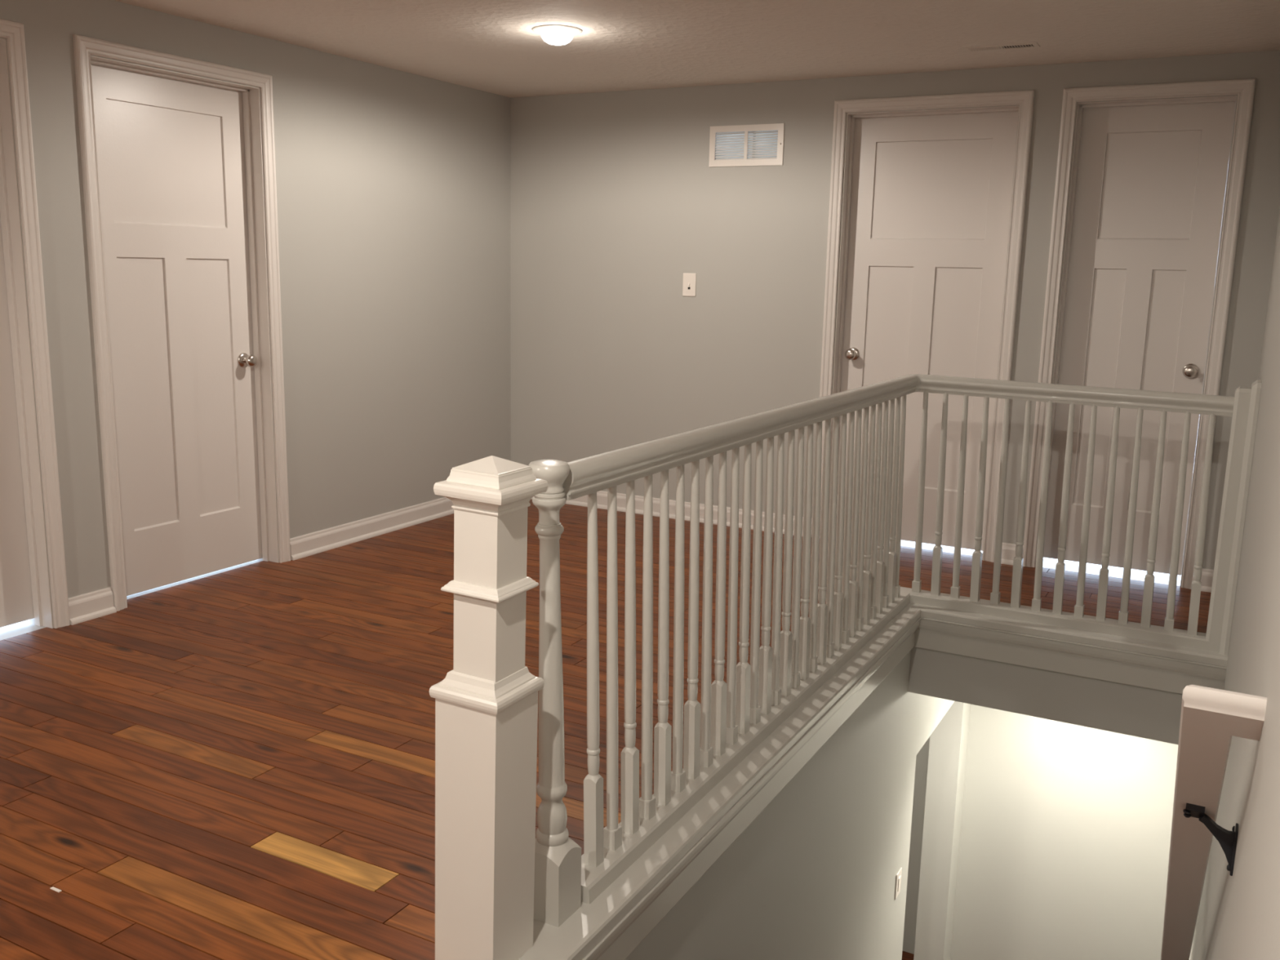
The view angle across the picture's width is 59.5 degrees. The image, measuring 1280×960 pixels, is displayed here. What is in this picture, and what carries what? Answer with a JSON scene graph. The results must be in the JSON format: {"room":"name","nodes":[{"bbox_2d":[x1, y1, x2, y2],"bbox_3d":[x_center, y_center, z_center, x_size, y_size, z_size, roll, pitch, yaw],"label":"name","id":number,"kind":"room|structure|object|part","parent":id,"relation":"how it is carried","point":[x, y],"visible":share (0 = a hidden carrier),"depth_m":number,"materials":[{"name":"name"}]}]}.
{"room":"stair landing","nodes":[
{"label":"stair landing","id":0,"kind":"room"},
{"bbox_2d":[0,0,511,627],"bbox_3d":[-2.526,-0.463,3.331,0.130,2.260,7.530,7,12,28],"label":"wall","id":1,"kind":"structure","parent":0,"point":[393,185],"depth_m":5.28,"materials":[{"name":"grey paint"}]},
{"bbox_2d":[0,18,70,628],"bbox_3d":[-2.375,-0.436,3.602,0.150,2.112,0.920,7,12,28],"label":"door","id":2,"kind":"structure","parent":1,"relation":"in","point":[25,594],"depth_m":3.97,"materials":[{"name":"white paint"}]},
{"bbox_2d":[67,586,116,625],"bbox_3d":[-2.074,0.475,4.238,0.027,0.097,0.187,7,12,28],"label":"baseboard","id":3,"kind":"structure","parent":1,"relation":"attached to","point":[98,603],"depth_m":4.24,"materials":[{"name":"white paint"}]},
{"bbox_2d":[72,34,290,611],"bbox_3d":[-1.851,-0.607,4.561,0.150,2.112,0.911,7,12,28],"label":"door","id":4,"kind":"structure","parent":1,"relation":"in","point":[173,167],"depth_m":4.59,"materials":[{"name":"white paint"}]},
{"bbox_3d":[-1.696,-0.518,4.869,0.056,0.055,0.055,7,12,28],"label":"knob","id":5,"kind":"part","parent":4,"relation":"part of","materials":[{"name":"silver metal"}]},
{"bbox_2d":[0,499,1211,959],"bbox_3d":[-1.094,0.708,4.239,7.000,0.320,10.100,7,12,28],"label":"floor","id":6,"kind":"structure","parent":0,"point":[238,763],"depth_m":3.22,"materials":[{"name":"brown wood"}]},
{"bbox_2d":[49,886,62,892],"bbox_3d":[-1.264,0.886,2.425,0.030,0.002,0.007,7,12,28],"label":"paper scrap","id":7,"kind":"object","parent":6,"relation":"on","point":[53,888],"visible":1,"depth_m":2.42,"materials":[{"name":"white paper"}]},
{"bbox_2d":[429,455,547,959],"bbox_3d":[-0.284,0.455,2.084,0.152,1.017,0.151,8,13,27],"label":"newel post","id":8,"kind":"object","parent":6,"relation":"on","point":[486,706],"visible":1,"depth_m":2.03,"materials":[{"name":"white paint"}]},
{"bbox_3d":[-0.292,0.671,2.128,0.135,0.575,0.135,8,13,27],"label":"post","id":9,"kind":"part","parent":8,"relation":"part of","materials":[{"name":"white paint"}]},
{"bbox_3d":[-0.281,0.371,2.068,0.151,0.051,0.151,8,13,27],"label":"molding","id":10,"kind":"part","parent":8,"relation":"part of","materials":[{"name":"white paint"}]},
{"bbox_3d":[-0.271,0.190,2.030,0.126,0.023,0.126,8,13,27],"label":"molding","id":11,"kind":"part","parent":8,"relation":"part of","materials":[{"name":"white paint"}]},
{"bbox_3d":[-0.265,0.025,1.997,0.145,0.050,0.145,8,13,27],"label":"cap molding","id":12,"kind":"part","parent":8,"relation":"part of","materials":[{"name":"white paint"}]},
{"bbox_2d":[113,0,1279,97],"bbox_3d":[-0.799,-1.403,2.149,4.062,0.100,7.650,7,12,28],"label":"ceiling","id":13,"kind":"structure","parent":0,"point":[488,46],"depth_m":4.40,"materials":[{"name":"beige paint"}]},
{"bbox_2d":[532,24,582,45],"bbox_3d":[-0.327,-1.746,4.421,0.196,0.055,0.196,7,12,28],"label":"ceiling light","id":14,"kind":"object","parent":13,"relation":"in","point":[553,34],"visible":1,"depth_m":4.37,"materials":[{"name":"white glass"}]},
{"bbox_3d":[-0.327,-1.746,4.421,0.132,0.055,0.132,7,12,28],"label":"bulb","id":15,"kind":"part","parent":14,"relation":"part of","materials":[{"name":"white glass"}]},
{"bbox_2d":[962,42,1039,52],"bbox_3d":[1.469,-1.759,4.559,0.290,0.006,0.090,7,12,28],"label":"ceiling vent","id":16,"kind":"object","parent":13,"relation":"in","point":[1028,45],"visible":1,"depth_m":4.55,"materials":[{"name":"white metal"}]},
{"bbox_2d":[724,133,777,159],"bbox_3d":[2.129,-1.089,6.498,3.800,2.500,2.570,7,12,28],"label":"wall","id":17,"kind":"structure","parent":0,"point":[763,133],"depth_m":7.45,"materials":[{"name":"grey paint"}]},
{"bbox_2d":[625,650,970,959],"bbox_3d":[-0.016,2.280,2.961,0.155,2.615,8.420,7,12,28],"label":"wall","id":18,"kind":"structure","parent":0,"point":[812,877],"depth_m":4.02,"materials":[{"name":"grey paint"}]},
{"bbox_2d":[894,866,902,899],"bbox_3d":[1.105,1.724,4.789,0.009,0.114,0.075,7,12,28],"label":"light switch","id":19,"kind":"object","parent":18,"relation":"attached to","point":[898,879],"visible":1,"depth_m":4.78,"materials":[{"name":"white plastic"}]},
{"bbox_2d":[582,617,1226,959],"bbox_3d":[0.928,0.883,3.052,1.129,0.134,2.827,7,12,28],"label":"trim","id":20,"kind":"structure","parent":18,"relation":"attached to","point":[1165,681],"depth_m":4.03,"materials":[{"name":"white wood"}]},
{"bbox_2d":[907,647,1182,744],"bbox_3d":[1.600,0.825,4.314,1.127,0.205,0.020,7,12,28],"label":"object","id":21,"kind":"structure","parent":18,"relation":"attached to","point":[1149,713],"depth_m":4.32,"materials":[{"name":"grey paint"}]},
{"bbox_2d":[510,49,1279,586],"bbox_3d":[0.964,-0.825,5.625,3.812,2.260,0.130,7,12,28],"label":"wall","id":22,"kind":"structure","parent":0,"point":[615,197],"depth_m":5.82,"materials":[{"name":"grey paint"}]},
{"bbox_2d":[289,490,812,560],"bbox_3d":[-0.356,0.281,5.451,1.887,0.097,1.767,7,12,28],"label":"baseboard","id":23,"kind":"structure","parent":22,"relation":"attached to","point":[317,542],"depth_m":5.80,"materials":[{"name":"white paint"}]},
{"bbox_2d":[682,272,696,296],"bbox_3d":[0.257,-1.026,5.891,0.076,0.120,0.018,7,12,28],"label":"light switch","id":24,"kind":"object","parent":22,"relation":"attached to","point":[689,286],"visible":1,"depth_m":5.89,"materials":[{"name":"white plastic"}]},
{"bbox_2d":[708,123,784,167],"bbox_3d":[0.535,-1.681,5.634,0.401,0.199,0.020,7,12,28],"label":"air vent","id":25,"kind":"object","parent":22,"relation":"in","point":[737,161],"visible":1,"depth_m":5.63,"materials":[{"name":"white plastic"}]},
{"bbox_2d":[751,133,763,157],"bbox_3d":[0.598,-1.690,5.689,0.015,0.144,0.100,7,12,28],"label":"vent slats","id":26,"kind":"structure","parent":25,"relation":"attached to","point":[756,133],"depth_m":5.67,"materials":[{"name":"grey paint"}]},
{"bbox_2d":[819,89,1035,562],"bbox_3d":[1.347,-0.725,5.422,0.919,2.154,0.150,7,12,28],"label":"door","id":27,"kind":"structure","parent":22,"relation":"in","point":[926,212],"depth_m":5.40,"materials":[{"name":"white paint"}]},
{"bbox_3d":[1.054,-0.628,5.596,0.055,0.055,0.056,7,12,28],"label":"knob","id":28,"kind":"part","parent":27,"relation":"part of","materials":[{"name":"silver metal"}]},
{"bbox_2d":[1000,542,1023,565],"bbox_3d":[1.751,0.352,5.314,0.118,0.097,0.027,7,12,28],"label":"baseboard","id":29,"kind":"structure","parent":22,"relation":"attached to","point":[1008,550],"depth_m":5.32,"materials":[{"name":"white paint"}]},
{"bbox_2d":[1022,78,1256,589],"bbox_3d":[2.185,-0.623,4.981,0.742,2.154,0.150,7,12,28],"label":"door","id":30,"kind":"structure","parent":22,"relation":"in","point":[1149,177],"depth_m":4.96,"materials":[{"name":"white paint"}]},
{"bbox_3d":[2.400,-0.473,4.888,0.055,0.055,0.056,7,12,28],"label":"knob","id":31,"kind":"part","parent":30,"relation":"part of","materials":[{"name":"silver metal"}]},
{"bbox_2d":[1200,568,1213,592],"bbox_3d":[2.520,0.445,4.910,0.139,0.097,0.027,7,12,28],"label":"baseboard","id":32,"kind":"structure","parent":22,"relation":"attached to","point":[1206,578],"depth_m":4.92,"materials":[{"name":"white paint"}]},
{"bbox_2d":[902,951,914,959],"bbox_3d":[-0.484,3.520,3.658,3.612,0.100,8.800,7,12,28],"label":"floor","id":33,"kind":"structure","parent":0,"point":[905,955],"depth_m":6.84,"materials":[{"name":"brown wood"}]},
{"bbox_2d":[902,737,929,954],"bbox_3d":[-0.097,1.907,5.408,2.330,2.430,4.140,7,12,28],"label":"wall","id":34,"kind":"structure","parent":0,"point":[922,757],"depth_m":6.75,"materials":[{"name":"grey paint"}]},
{"bbox_2d":[950,704,1177,959],"bbox_3d":[2.241,1.886,5.780,1.127,2.430,0.130,7,12,28],"label":"wall","id":35,"kind":"structure","parent":0,"point":[1065,833],"depth_m":5.74,"materials":[{"name":"grey paint"}]},
{"bbox_2d":[1189,208,1279,959],"bbox_3d":[0.986,1.283,1.905,0.120,5.010,7.850,7,12,28],"label":"wall","id":36,"kind":"structure","parent":0,"point":[1238,917],"depth_m":1.69,"materials":[{"name":"grey paint"}]},
{"bbox_2d":[518,603,1227,959],"bbox_3d":[0.904,0.785,3.120,1.255,0.037,2.953,7,12,28],"label":"trim","id":37,"kind":"structure","parent":36,"relation":"attached to","point":[589,924],"depth_m":3.00,"materials":[{"name":"white wood"}]},
{"bbox_2d":[528,373,1251,927],"bbox_3d":[0.964,0.285,3.122,1.260,0.948,2.761,7,12,28],"label":"balustrade","id":38,"kind":"object","parent":37,"relation":"on","point":[857,546],"visible":0.98,"depth_m":3.22,"materials":[{"name":"white wood"}]},
{"bbox_3d":[-0.178,0.428,2.240,0.098,0.947,0.087,7,12,28],"label":"newel post","id":39,"kind":"part","parent":38,"relation":"part of","materials":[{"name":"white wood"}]},
{"bbox_3d":[0.960,0.724,3.251,1.186,0.038,2.621,7,12,28],"label":"shoe rail","id":40,"kind":"part","parent":38,"relation":"part of","materials":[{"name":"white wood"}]},
{"bbox_3d":[0.965,-0.130,3.082,1.174,0.091,2.650,7,12,28],"label":"handrail","id":41,"kind":"part","parent":38,"relation":"part of","materials":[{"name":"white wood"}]},
{"bbox_2d":[1160,684,1266,959],"bbox_3d":[1.424,1.367,2.978,0.084,2.817,3.328,7,12,28],"label":"wall handrail","id":42,"kind":"object","parent":36,"relation":"attached to","point":[1210,717],"visible":1,"depth_m":1.54,"materials":[{"name":"white paint"}]},
{"bbox_3d":[0.837,0.520,1.578,0.003,0.068,0.028,7,12,28],"label":"wall plate","id":43,"kind":"part","parent":42,"relation":"part of","materials":[{"name":"black metal"}]},
{"bbox_2d":[1218,379,1262,656],"bbox_3d":[2.126,0.174,3.979,0.028,1.051,0.160,7,12,28],"label":"trim","id":44,"kind":"structure","parent":36,"relation":"attached to","point":[1256,385],"depth_m":3.90,"materials":[{"name":"white wood"}]}
]}

